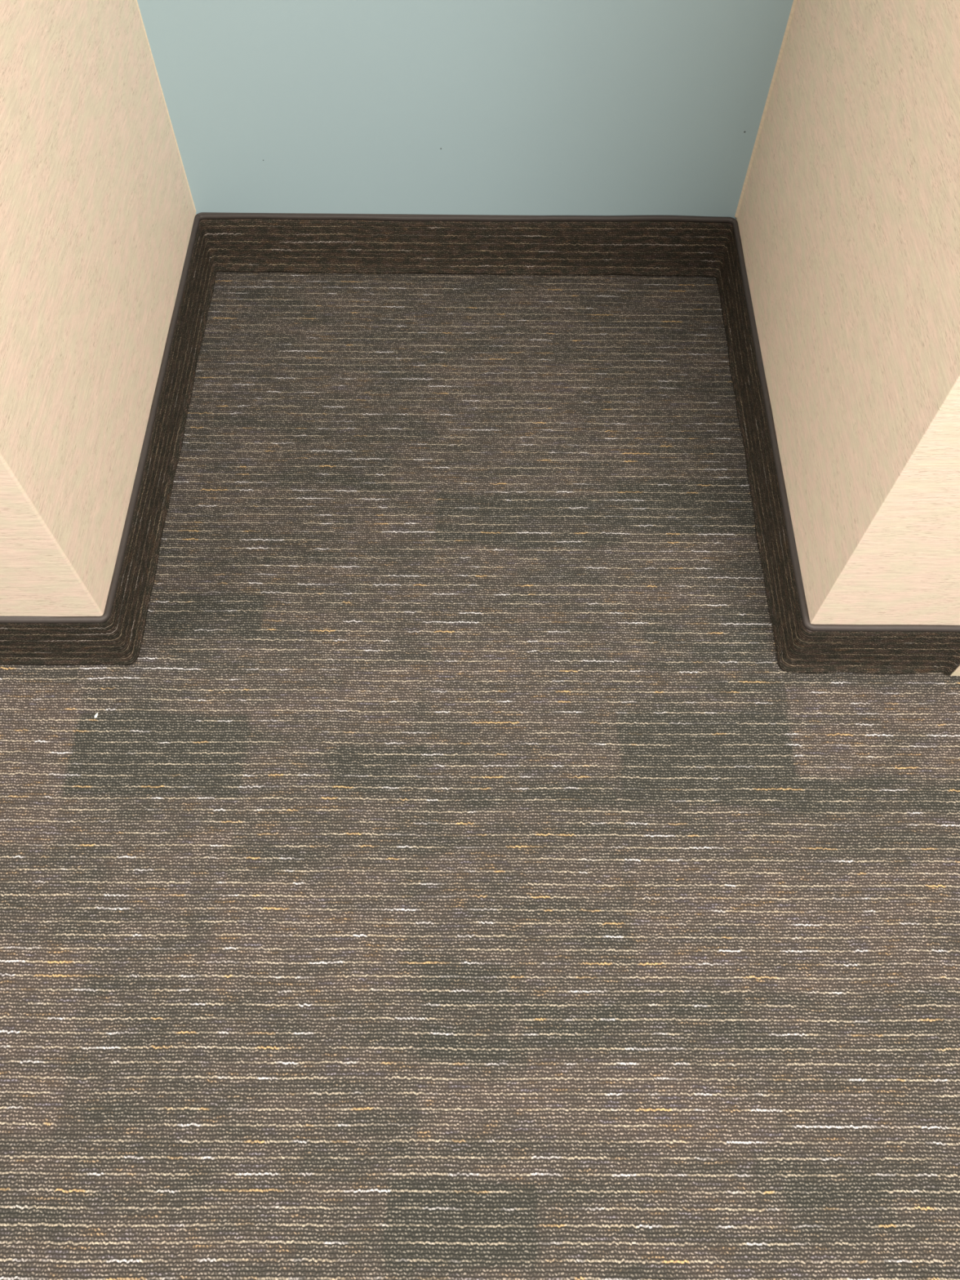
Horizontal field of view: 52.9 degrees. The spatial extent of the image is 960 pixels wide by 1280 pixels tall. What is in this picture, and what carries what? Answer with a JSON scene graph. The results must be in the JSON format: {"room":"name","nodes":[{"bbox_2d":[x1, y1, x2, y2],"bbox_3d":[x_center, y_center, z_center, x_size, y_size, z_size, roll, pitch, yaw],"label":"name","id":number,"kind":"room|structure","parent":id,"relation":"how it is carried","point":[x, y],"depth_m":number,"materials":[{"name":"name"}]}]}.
{"room":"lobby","nodes":[
{"label":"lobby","id":0,"kind":"room"},
{"bbox_2d":[137,0,793,219],"bbox_3d":[-0.009,-1.269,0.400,1.032,2.600,0.120,0,60,0],"label":"wall","id":1,"kind":"structure","parent":0,"point":[414,107],"depth_m":1.27,"materials":[{"name":"teal paint"}]},
{"bbox_2d":[0,212,733,665],"bbox_3d":[-0.798,-0.300,1.278,2.338,0.102,0.700,0,60,0],"label":"baseboard","id":2,"kind":"structure","parent":1,"relation":"attached to","point":[247,242],"depth_m":1.42,"materials":[{"name":"carpet"}]},
{"bbox_2d":[0,271,959,1279],"bbox_3d":[-0.020,0.759,0.759,4.000,0.030,3.350,0,60,0],"label":"floor","id":3,"kind":"structure","parent":0,"point":[456,869],"depth_m":1.04,"materials":[{"name":"carpet"}]},
{"bbox_2d":[0,0,959,625],"bbox_3d":[-0.006,-0.915,0.199,4.000,2.600,0.694,0,60,0],"label":"wall","id":4,"kind":"structure","parent":0,"point":[847,215],"depth_m":0.98,"materials":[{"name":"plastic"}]},
{"bbox_2d":[715,218,959,675],"bbox_3d":[0.462,-0.287,1.284,0.207,0.101,0.702,0,60,0],"label":"baseboard","id":5,"kind":"structure","parent":4,"relation":"attached to","point":[802,646],"depth_m":1.17,"materials":[{"name":"carpet"}]},
{"bbox_2d":[950,664,959,675],"bbox_3d":[0.632,-0.481,0.246,0.118,2.100,0.012,0,60,0],"label":"trim","id":6,"kind":"structure","parent":4,"relation":"attached to","point":[957,672],"depth_m":1.15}
]}

